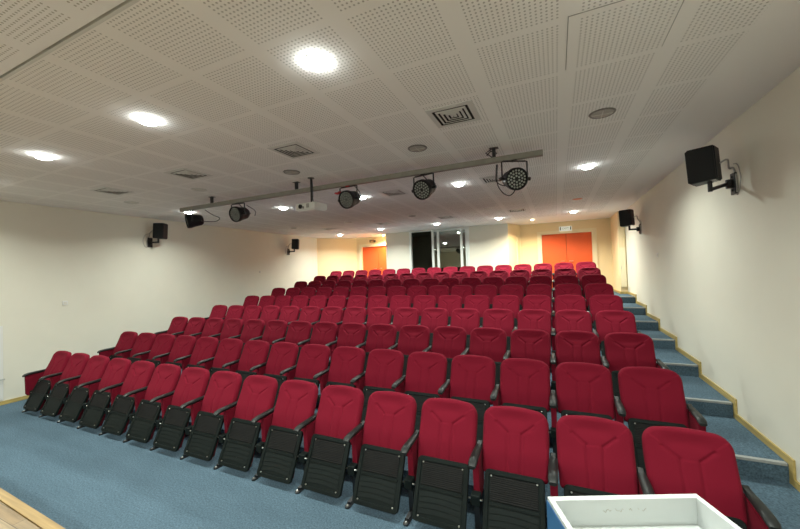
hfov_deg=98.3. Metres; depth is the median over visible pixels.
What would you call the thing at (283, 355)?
seat
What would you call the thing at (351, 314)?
seat
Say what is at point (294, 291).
seat
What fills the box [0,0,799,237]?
ceiling
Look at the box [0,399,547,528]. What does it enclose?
floor
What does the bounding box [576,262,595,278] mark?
seat
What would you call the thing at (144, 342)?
seat
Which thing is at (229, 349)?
seat
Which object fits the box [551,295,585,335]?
seat
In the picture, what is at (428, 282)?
seat
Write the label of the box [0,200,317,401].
wall
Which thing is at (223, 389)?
seat
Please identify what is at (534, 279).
seat
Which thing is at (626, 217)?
wall speaker
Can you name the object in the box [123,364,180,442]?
seat
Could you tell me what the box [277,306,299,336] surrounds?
seat
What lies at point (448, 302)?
seat
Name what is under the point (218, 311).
seat
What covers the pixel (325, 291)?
seat
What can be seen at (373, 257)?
door
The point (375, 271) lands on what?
seat
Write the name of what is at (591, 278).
seat
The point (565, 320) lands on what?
seat
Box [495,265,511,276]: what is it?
seat
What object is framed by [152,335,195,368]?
seat
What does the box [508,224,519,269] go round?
wall
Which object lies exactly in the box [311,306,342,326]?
seat
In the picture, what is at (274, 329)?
seat
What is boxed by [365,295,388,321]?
seat
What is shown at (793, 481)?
baseboard
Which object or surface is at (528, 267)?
seat
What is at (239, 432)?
grille
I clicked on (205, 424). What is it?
grille
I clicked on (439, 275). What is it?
seat
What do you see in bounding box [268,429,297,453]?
grille
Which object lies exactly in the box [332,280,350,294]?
seat
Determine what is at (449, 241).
wall
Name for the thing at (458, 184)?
recessed light
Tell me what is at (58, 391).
grille
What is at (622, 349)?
seat
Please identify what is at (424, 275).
seat
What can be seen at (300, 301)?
seat
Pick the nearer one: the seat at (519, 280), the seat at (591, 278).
the seat at (591, 278)
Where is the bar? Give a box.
[180,147,542,211]
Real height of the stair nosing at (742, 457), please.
0.022 m
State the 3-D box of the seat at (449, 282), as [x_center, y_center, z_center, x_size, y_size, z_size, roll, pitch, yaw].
[1.227,0.791,8.893,0.560,0.893,0.453,-2,-1,24]
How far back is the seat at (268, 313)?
7.62 m
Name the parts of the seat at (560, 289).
backrest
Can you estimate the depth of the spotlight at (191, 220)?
6.29 m
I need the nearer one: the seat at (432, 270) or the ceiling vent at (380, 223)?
the ceiling vent at (380, 223)
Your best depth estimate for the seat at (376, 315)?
6.51 m
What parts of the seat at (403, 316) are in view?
backrest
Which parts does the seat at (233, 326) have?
backrest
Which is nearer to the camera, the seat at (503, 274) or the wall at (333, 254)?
the seat at (503, 274)
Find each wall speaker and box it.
[143,223,167,247]
[285,239,298,254]
[618,209,641,233]
[685,145,740,194]
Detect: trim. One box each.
[0,0,140,81]
[0,488,64,528]
[565,0,683,69]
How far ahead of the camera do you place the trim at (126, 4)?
2.02 m
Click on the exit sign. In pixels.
(563, 228)
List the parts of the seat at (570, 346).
armrest, panel, backrest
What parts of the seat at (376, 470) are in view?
armrest, panel, backrest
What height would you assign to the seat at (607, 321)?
0.893 m
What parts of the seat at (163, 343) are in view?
armrest, panel, backrest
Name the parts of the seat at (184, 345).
armrest, panel, backrest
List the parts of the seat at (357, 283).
backrest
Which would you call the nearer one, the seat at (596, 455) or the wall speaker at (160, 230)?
the seat at (596, 455)
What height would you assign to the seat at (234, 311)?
0.893 m
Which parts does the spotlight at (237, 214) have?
plate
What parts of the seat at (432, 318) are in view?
backrest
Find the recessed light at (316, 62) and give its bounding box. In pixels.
[303,53,329,71]
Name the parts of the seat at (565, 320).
panel, armrest, backrest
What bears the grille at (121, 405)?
attached to the seat at (140, 373)
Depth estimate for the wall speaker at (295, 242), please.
11.96 m
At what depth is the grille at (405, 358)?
5.02 m
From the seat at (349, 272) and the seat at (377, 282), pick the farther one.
the seat at (349, 272)
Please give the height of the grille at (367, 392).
0.153 m
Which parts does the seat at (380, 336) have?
armrest, backrest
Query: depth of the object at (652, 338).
5.62 m
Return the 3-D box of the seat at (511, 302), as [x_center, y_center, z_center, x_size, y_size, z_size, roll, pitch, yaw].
[1.926,1.024,6.426,0.560,0.893,0.453,-2,-1,24]
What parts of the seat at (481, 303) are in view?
backrest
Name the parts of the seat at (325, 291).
backrest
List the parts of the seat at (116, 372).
armrest, panel, backrest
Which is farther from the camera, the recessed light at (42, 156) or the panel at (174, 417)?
the panel at (174, 417)
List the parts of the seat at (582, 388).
armrest, panel, backrest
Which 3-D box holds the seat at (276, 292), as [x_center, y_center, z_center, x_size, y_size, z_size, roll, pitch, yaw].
[-3.656,1.129,10.018,0.560,0.893,0.453,-2,-1,24]
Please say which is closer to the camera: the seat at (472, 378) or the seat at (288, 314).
the seat at (472, 378)
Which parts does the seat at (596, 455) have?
armrest, panel, backrest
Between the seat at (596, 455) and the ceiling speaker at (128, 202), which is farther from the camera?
the ceiling speaker at (128, 202)
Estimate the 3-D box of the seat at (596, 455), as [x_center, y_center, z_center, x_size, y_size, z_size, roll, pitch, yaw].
[1.322,1.576,2.394,0.579,0.893,0.453,-2,-1,24]
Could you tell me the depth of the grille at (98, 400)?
4.77 m
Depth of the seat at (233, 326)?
6.72 m
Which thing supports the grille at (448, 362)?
attached to the seat at (449, 341)
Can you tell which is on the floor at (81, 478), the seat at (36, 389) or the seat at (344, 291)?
the seat at (36, 389)
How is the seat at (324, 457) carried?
on the floor at (81, 478)
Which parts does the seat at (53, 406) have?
armrest, panel, backrest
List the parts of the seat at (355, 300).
backrest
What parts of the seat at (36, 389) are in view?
panel, armrest, backrest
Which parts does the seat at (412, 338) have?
armrest, backrest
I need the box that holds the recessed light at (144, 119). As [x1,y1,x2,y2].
[136,115,159,125]
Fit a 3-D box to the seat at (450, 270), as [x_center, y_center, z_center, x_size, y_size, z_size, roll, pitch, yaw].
[1.525,0.515,10.911,0.560,0.893,0.453,-2,-1,24]
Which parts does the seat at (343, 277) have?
backrest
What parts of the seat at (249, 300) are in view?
backrest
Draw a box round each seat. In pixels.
[22,351,71,412]
[38,353,89,417]
[57,355,109,422]
[76,358,130,428]
[97,331,137,360]
[98,361,154,435]
[114,332,155,364]
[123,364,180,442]
[132,334,174,367]
[149,367,209,451]
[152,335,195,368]
[154,316,187,339]
[172,317,205,336]
[173,337,218,375]
[179,371,241,460]
[190,318,223,344]
[196,338,242,390]
[205,305,227,322]
[208,318,243,354]
[213,375,277,471]
[221,305,243,328]
[222,340,269,399]
[229,319,264,356]
[239,305,261,332]
[242,295,258,315]
[249,342,298,406]
[250,320,286,361]
[250,380,317,483]
[258,295,274,318]
[259,306,279,334]
[271,288,285,305]
[272,321,311,363]
[274,295,291,318]
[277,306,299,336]
[280,344,330,387]
[285,287,299,305]
[287,306,320,338]
[291,287,315,305]
[291,295,308,319]
[293,385,363,497]
[294,281,306,293]
[297,322,337,347]
[300,281,320,294]
[300,295,326,319]
[307,276,325,286]
[309,287,331,305]
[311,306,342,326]
[313,346,365,402]
[316,281,335,306]
[321,275,338,285]
[321,295,346,313]
[325,323,365,365]
[326,271,341,279]
[327,287,348,303]
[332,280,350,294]
[335,275,352,287]
[336,307,366,339]
[339,270,354,280]
[341,295,366,320]
[343,391,416,513]
[345,287,366,307]
[348,280,366,297]
[350,274,367,289]
[350,349,403,421]
[352,270,367,282]
[355,324,396,371]
[362,307,391,341]
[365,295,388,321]
[366,279,383,296]
[366,286,385,307]
[367,269,380,282]
[367,274,382,288]
[382,269,395,279]
[383,273,397,286]
[385,279,401,295]
[387,286,405,307]
[388,325,429,375]
[389,295,411,322]
[390,307,418,343]
[391,352,446,431]
[396,268,409,278]
[399,273,414,285]
[400,398,477,528]
[403,279,419,294]
[407,286,426,307]
[411,268,425,278]
[413,295,435,323]
[416,272,431,285]
[418,308,448,348]
[421,278,438,294]
[422,326,466,383]
[427,267,440,277]
[428,285,448,307]
[433,272,449,284]
[438,295,461,324]
[438,355,495,447]
[441,278,459,294]
[443,267,457,277]
[448,308,479,347]
[451,271,467,284]
[451,285,472,307]
[460,266,474,276]
[461,277,480,294]
[461,327,506,388]
[464,295,489,326]
[468,406,548,528]
[470,271,487,284]
[475,285,496,308]
[477,265,492,276]
[479,309,513,355]
[483,277,502,294]
[489,270,507,284]
[490,358,549,418]
[492,295,519,326]
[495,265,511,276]
[500,284,523,324]
[503,329,550,368]
[505,276,526,309]
[510,269,529,285]
[512,309,550,336]
[514,264,531,276]
[520,295,551,318]
[526,284,551,300]
[529,276,551,287]
[531,263,551,275]
[532,269,551,277]
[546,415,637,516]
[549,362,613,463]
[550,330,600,396]
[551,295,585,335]
[551,310,591,354]
[552,262,573,285]
[552,268,575,287]
[552,275,578,297]
[552,284,581,310]
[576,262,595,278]
[578,267,600,296]
[581,274,606,310]
[584,283,613,327]
[587,295,623,346]
[592,310,642,357]
[601,332,669,400]
[614,367,707,475]
[636,426,781,528]
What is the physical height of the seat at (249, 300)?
0.893 m
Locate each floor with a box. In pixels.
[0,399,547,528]
[0,502,39,528]
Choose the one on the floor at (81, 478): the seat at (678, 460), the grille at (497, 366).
the seat at (678, 460)
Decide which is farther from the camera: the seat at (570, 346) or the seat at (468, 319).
the seat at (468, 319)
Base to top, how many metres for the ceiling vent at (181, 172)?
0.011 m
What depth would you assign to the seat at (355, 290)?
8.99 m
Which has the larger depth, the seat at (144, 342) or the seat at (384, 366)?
the seat at (144, 342)
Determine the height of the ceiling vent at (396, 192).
0.011 m
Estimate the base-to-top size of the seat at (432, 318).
0.893 m
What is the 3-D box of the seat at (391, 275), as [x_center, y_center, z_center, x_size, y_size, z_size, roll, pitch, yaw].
[-0.368,0.727,10.688,0.560,0.893,0.453,-2,-1,24]
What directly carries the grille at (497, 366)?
attached to the seat at (489, 342)
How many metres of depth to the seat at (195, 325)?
7.17 m
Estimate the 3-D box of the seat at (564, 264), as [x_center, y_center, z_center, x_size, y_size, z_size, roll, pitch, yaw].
[4.514,0.389,9.563,0.560,0.893,0.453,-2,-1,24]
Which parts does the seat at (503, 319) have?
backrest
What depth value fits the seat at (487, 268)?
10.57 m
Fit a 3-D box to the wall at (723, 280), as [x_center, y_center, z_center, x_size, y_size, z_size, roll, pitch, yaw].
[3.213,0.293,2.739,0.150,3.549,14.040,-2,-1,24]
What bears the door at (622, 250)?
attached to the wall at (617, 236)
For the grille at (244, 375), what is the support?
attached to the seat at (255, 352)
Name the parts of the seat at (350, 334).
armrest, panel, backrest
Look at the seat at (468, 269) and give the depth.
10.79 m
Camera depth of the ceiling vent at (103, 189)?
5.47 m
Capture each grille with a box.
[34,381,48,393]
[51,385,66,398]
[69,389,86,402]
[90,393,108,407]
[112,397,132,413]
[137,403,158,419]
[163,224,167,238]
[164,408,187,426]
[195,414,219,434]
[209,370,218,380]
[229,422,256,443]
[239,373,250,385]
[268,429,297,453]
[272,377,282,390]
[285,171,298,174]
[312,438,345,464]
[362,449,399,477]
[364,389,378,403]
[403,357,407,368]
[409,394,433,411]
[410,146,424,151]
[421,461,462,492]
[429,335,432,344]
[447,361,451,373]
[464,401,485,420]
[466,337,469,346]
[490,475,538,511]
[495,365,498,377]
[571,491,592,495]
[591,109,613,117]
[685,153,690,184]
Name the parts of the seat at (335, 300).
backrest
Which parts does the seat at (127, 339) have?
armrest, panel, backrest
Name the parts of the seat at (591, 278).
backrest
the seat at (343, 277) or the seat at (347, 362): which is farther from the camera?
the seat at (343, 277)
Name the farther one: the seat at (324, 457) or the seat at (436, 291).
the seat at (436, 291)
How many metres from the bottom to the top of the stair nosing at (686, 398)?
0.022 m
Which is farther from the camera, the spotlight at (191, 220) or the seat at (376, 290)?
the seat at (376, 290)
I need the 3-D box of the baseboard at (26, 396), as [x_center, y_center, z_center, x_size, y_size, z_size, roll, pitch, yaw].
[-5.283,1.730,8.942,0.016,1.302,10.180,-2,-1,24]
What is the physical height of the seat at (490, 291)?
0.893 m
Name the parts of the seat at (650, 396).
panel, armrest, backrest, panel, armrest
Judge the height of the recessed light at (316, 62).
0.042 m
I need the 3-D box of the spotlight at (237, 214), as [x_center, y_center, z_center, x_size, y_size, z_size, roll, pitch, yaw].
[-2.682,-0.876,5.879,0.446,0.325,0.309,-2,-1,24]
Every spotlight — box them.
[185,209,219,227]
[229,202,255,221]
[334,185,360,208]
[411,173,436,199]
[495,159,530,195]
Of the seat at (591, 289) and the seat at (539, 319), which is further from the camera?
the seat at (591, 289)
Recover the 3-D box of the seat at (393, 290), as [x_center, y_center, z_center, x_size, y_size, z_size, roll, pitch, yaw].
[-0.168,0.982,8.446,0.560,0.893,0.453,-2,-1,24]
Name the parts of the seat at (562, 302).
panel, backrest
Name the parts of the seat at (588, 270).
backrest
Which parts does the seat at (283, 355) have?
armrest, panel, backrest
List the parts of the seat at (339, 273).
backrest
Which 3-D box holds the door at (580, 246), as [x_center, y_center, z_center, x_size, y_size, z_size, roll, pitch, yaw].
[5.322,-0.131,11.020,1.705,1.942,0.115,-2,-1,24]
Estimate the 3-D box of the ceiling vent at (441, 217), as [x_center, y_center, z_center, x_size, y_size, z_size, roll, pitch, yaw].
[1.231,-1.268,9.327,0.420,0.011,0.420,-2,-1,24]
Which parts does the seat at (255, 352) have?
armrest, panel, backrest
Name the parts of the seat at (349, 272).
backrest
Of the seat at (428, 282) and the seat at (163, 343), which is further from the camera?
the seat at (428, 282)
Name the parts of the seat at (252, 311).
backrest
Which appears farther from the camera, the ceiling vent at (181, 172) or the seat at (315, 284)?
the seat at (315, 284)
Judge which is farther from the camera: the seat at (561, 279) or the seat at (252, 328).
the seat at (561, 279)
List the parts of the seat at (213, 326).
backrest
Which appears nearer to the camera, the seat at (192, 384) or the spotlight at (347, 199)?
the seat at (192, 384)
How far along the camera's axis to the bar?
4.68 m
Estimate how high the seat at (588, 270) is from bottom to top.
0.893 m
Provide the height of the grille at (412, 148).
0.011 m
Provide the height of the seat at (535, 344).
0.893 m
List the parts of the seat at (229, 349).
armrest, panel, backrest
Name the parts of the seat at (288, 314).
backrest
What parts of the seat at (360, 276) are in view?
backrest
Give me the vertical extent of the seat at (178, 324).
0.893 m
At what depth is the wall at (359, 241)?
14.04 m
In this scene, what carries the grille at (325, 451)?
attached to the seat at (324, 457)
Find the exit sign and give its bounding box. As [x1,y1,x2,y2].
[559,226,571,231]
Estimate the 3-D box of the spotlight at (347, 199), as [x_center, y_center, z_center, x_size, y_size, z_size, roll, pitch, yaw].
[-0.735,-0.957,4.964,0.365,0.332,0.328,-1,-1,-19]
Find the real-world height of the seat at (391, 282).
0.893 m
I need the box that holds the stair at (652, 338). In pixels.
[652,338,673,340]
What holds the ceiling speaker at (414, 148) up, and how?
attached to the ceiling
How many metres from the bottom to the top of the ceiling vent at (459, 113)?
0.011 m
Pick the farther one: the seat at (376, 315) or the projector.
the seat at (376, 315)
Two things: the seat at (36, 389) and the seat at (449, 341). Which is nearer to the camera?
the seat at (449, 341)
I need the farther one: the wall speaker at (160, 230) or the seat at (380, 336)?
the wall speaker at (160, 230)
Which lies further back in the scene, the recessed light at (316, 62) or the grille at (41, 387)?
the grille at (41, 387)
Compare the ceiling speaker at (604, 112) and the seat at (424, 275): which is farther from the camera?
the seat at (424, 275)
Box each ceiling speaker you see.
[124,201,138,203]
[191,188,206,191]
[283,170,299,174]
[408,145,426,151]
[588,107,615,118]
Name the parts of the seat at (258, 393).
armrest, panel, backrest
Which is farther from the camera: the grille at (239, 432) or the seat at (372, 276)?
the seat at (372, 276)
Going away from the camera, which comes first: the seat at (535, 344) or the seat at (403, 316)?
the seat at (535, 344)
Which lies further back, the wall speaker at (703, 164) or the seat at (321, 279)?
the seat at (321, 279)
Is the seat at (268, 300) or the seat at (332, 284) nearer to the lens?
the seat at (268, 300)
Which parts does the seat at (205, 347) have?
armrest, panel, backrest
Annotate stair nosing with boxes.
[656,362,697,366]
[685,397,731,404]
[735,454,787,465]
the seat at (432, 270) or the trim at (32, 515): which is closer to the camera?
the trim at (32, 515)
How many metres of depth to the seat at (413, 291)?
8.31 m
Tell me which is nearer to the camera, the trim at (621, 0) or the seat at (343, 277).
the trim at (621, 0)
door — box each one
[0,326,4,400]
[359,243,386,275]
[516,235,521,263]
[537,228,597,287]
[619,227,626,286]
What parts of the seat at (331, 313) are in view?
backrest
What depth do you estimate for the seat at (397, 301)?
7.41 m
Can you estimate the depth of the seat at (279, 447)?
3.49 m
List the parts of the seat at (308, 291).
backrest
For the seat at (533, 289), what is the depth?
7.21 m
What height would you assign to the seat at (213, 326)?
0.893 m
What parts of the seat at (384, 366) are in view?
armrest, panel, backrest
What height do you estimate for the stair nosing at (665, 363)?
0.022 m
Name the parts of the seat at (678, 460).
panel, armrest, backrest, panel, armrest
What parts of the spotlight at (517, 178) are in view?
plate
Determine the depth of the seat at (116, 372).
4.83 m
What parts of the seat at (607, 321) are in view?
backrest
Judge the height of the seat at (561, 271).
0.893 m
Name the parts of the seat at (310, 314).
backrest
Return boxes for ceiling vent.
[90,186,132,194]
[163,168,212,179]
[267,141,319,158]
[374,222,391,224]
[379,189,408,196]
[425,100,480,127]
[437,216,454,218]
[479,174,503,183]
[507,208,525,211]
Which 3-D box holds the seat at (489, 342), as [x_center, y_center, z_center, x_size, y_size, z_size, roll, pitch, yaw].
[1.130,1.321,4.633,0.560,0.893,0.453,-2,-1,24]
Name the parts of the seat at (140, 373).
armrest, panel, backrest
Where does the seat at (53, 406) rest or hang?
on the floor at (81, 478)
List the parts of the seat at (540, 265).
backrest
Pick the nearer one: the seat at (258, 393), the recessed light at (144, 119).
the recessed light at (144, 119)
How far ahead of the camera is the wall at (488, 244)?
11.40 m
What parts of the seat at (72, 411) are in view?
armrest, panel, backrest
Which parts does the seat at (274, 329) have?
backrest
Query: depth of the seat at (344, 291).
9.21 m
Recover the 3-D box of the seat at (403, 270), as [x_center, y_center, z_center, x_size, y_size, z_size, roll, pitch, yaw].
[0.030,0.579,11.585,0.560,0.893,0.453,-2,-1,24]
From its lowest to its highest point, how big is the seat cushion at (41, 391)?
0.384 m
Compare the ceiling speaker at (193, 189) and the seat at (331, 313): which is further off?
the seat at (331, 313)
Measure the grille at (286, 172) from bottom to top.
0.014 m
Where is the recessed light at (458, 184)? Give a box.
[454,182,463,186]
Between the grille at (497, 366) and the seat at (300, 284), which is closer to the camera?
the grille at (497, 366)
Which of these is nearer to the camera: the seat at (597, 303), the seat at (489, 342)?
the seat at (489, 342)
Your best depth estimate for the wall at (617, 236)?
9.60 m
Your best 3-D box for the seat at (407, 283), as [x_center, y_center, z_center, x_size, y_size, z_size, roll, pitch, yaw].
[0.230,0.833,9.342,0.560,0.893,0.453,-2,-1,24]
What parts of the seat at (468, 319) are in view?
backrest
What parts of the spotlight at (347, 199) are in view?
plate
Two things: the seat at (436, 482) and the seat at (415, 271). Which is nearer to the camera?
the seat at (436, 482)
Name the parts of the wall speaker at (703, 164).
bracket post, bracket arm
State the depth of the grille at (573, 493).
2.38 m
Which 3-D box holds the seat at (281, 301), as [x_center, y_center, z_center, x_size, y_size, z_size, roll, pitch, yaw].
[-3.057,1.236,8.672,0.560,0.893,0.453,-2,-1,24]
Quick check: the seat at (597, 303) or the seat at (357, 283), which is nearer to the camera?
the seat at (597, 303)
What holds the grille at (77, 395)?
attached to the seat at (72, 411)
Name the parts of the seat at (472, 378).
armrest, panel, backrest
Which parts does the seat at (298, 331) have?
armrest, backrest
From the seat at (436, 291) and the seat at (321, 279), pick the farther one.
the seat at (321, 279)
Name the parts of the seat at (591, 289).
backrest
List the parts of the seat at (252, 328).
backrest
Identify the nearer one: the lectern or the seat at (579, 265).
the lectern
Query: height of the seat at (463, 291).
0.893 m
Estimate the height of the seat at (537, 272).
0.893 m
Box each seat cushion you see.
[38,388,50,410]
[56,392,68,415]
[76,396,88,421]
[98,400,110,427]
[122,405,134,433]
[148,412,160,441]
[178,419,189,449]
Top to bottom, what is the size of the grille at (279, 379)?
0.153 m
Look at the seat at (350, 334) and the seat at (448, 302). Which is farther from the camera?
the seat at (448, 302)
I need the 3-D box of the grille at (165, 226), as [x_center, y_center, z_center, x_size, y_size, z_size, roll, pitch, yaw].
[-5.397,-0.766,7.951,0.032,0.330,0.185,-2,-1,-6]
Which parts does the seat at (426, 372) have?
armrest, panel, backrest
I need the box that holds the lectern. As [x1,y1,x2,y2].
[546,494,741,528]
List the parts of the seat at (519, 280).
backrest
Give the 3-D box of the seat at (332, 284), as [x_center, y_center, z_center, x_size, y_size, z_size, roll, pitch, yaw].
[-2.261,0.939,10.466,0.560,0.893,0.453,-2,-1,24]
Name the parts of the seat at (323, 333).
armrest, backrest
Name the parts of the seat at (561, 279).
backrest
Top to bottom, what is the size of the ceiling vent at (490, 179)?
0.011 m
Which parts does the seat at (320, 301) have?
backrest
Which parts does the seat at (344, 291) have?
backrest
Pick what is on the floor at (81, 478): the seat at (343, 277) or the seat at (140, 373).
the seat at (140, 373)
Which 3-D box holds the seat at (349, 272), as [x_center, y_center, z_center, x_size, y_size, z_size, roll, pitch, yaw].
[-1.963,0.663,12.484,0.560,0.893,0.453,-2,-1,24]
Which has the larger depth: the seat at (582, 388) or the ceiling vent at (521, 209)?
the ceiling vent at (521, 209)
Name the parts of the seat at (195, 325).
backrest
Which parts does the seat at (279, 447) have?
armrest, panel, backrest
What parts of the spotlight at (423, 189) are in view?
plate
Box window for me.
[409,227,469,272]
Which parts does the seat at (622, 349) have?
armrest, backrest, armrest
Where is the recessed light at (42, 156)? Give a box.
[32,153,54,159]
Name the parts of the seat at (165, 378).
armrest, panel, backrest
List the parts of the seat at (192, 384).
armrest, panel, backrest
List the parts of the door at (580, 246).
frame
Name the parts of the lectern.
panel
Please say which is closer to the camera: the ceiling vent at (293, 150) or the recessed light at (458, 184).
the ceiling vent at (293, 150)
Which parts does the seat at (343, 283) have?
backrest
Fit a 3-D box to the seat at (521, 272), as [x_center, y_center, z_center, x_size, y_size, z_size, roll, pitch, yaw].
[3.120,0.579,9.116,0.560,0.893,0.453,-2,-1,24]
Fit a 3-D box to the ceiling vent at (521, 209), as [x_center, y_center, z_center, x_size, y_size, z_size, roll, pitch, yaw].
[2.898,-1.339,8.576,0.420,0.011,0.420,-2,-1,24]
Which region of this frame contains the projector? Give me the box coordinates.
[296,177,326,213]
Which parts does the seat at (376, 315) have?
backrest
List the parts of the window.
sash, sash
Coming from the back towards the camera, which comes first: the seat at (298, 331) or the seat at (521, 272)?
the seat at (521, 272)
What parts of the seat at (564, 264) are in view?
backrest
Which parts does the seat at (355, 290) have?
backrest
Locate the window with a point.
(466, 229)
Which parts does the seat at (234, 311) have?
backrest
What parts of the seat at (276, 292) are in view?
backrest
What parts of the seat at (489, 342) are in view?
armrest, backrest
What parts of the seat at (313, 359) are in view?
armrest, panel, backrest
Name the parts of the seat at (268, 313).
backrest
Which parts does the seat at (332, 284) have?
backrest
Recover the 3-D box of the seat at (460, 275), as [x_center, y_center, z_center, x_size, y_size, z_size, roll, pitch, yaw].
[1.625,0.642,9.790,0.560,0.893,0.453,-2,-1,24]
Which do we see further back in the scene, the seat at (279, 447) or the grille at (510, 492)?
the seat at (279, 447)
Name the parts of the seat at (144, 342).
armrest, panel, backrest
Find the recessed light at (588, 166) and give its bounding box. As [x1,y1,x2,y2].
[581,164,593,169]
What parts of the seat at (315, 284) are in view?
backrest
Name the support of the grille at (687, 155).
attached to the wall speaker at (703, 164)
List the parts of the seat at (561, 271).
backrest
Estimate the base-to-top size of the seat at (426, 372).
0.893 m
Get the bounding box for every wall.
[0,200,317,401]
[317,238,356,278]
[356,236,385,270]
[386,223,508,273]
[412,230,465,271]
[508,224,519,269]
[520,218,612,285]
[610,211,627,291]
[625,67,799,482]
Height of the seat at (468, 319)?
0.893 m
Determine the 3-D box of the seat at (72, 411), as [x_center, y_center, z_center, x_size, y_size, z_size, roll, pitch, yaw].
[-4.657,1.830,5.090,0.579,0.893,0.453,-2,-1,24]
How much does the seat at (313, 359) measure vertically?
0.893 m
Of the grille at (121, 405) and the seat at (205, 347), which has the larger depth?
the seat at (205, 347)
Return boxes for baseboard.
[0,395,28,405]
[613,289,799,491]
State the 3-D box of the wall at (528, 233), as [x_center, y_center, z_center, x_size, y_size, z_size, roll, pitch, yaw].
[5.271,-0.211,11.090,2.600,2.309,0.150,-2,-1,24]
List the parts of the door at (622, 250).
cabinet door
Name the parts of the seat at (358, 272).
backrest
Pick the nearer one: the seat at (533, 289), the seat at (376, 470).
the seat at (376, 470)
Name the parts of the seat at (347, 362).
armrest, panel, backrest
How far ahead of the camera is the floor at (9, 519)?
2.20 m
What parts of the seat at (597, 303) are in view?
backrest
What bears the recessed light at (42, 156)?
in the ceiling
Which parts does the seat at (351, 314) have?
backrest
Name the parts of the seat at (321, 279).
backrest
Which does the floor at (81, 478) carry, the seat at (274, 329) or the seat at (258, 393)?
the seat at (258, 393)
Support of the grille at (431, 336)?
attached to the seat at (432, 318)
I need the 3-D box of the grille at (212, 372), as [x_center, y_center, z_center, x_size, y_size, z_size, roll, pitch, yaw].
[-2.757,1.688,5.224,0.340,0.153,0.077,-2,-1,24]
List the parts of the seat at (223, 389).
armrest, panel, backrest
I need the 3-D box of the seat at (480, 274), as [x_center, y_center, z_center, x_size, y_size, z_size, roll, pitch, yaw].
[2.123,0.621,9.565,0.560,0.893,0.453,-2,-1,24]
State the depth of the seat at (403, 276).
10.57 m
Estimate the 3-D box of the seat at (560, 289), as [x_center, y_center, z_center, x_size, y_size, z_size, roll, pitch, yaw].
[3.321,0.834,6.873,0.560,0.893,0.453,-2,-1,24]
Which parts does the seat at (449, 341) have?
armrest, backrest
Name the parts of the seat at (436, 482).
armrest, panel, backrest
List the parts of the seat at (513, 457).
armrest, panel, backrest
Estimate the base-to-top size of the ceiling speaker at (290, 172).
0.016 m
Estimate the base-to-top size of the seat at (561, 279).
0.893 m
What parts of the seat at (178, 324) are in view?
backrest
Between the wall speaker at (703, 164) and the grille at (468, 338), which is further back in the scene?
the grille at (468, 338)
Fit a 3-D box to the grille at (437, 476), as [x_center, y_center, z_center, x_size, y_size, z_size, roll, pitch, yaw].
[0.333,1.689,2.754,0.340,0.153,0.077,-2,-1,24]
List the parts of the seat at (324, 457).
armrest, panel, backrest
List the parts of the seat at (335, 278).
backrest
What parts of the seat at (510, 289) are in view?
backrest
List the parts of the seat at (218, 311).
backrest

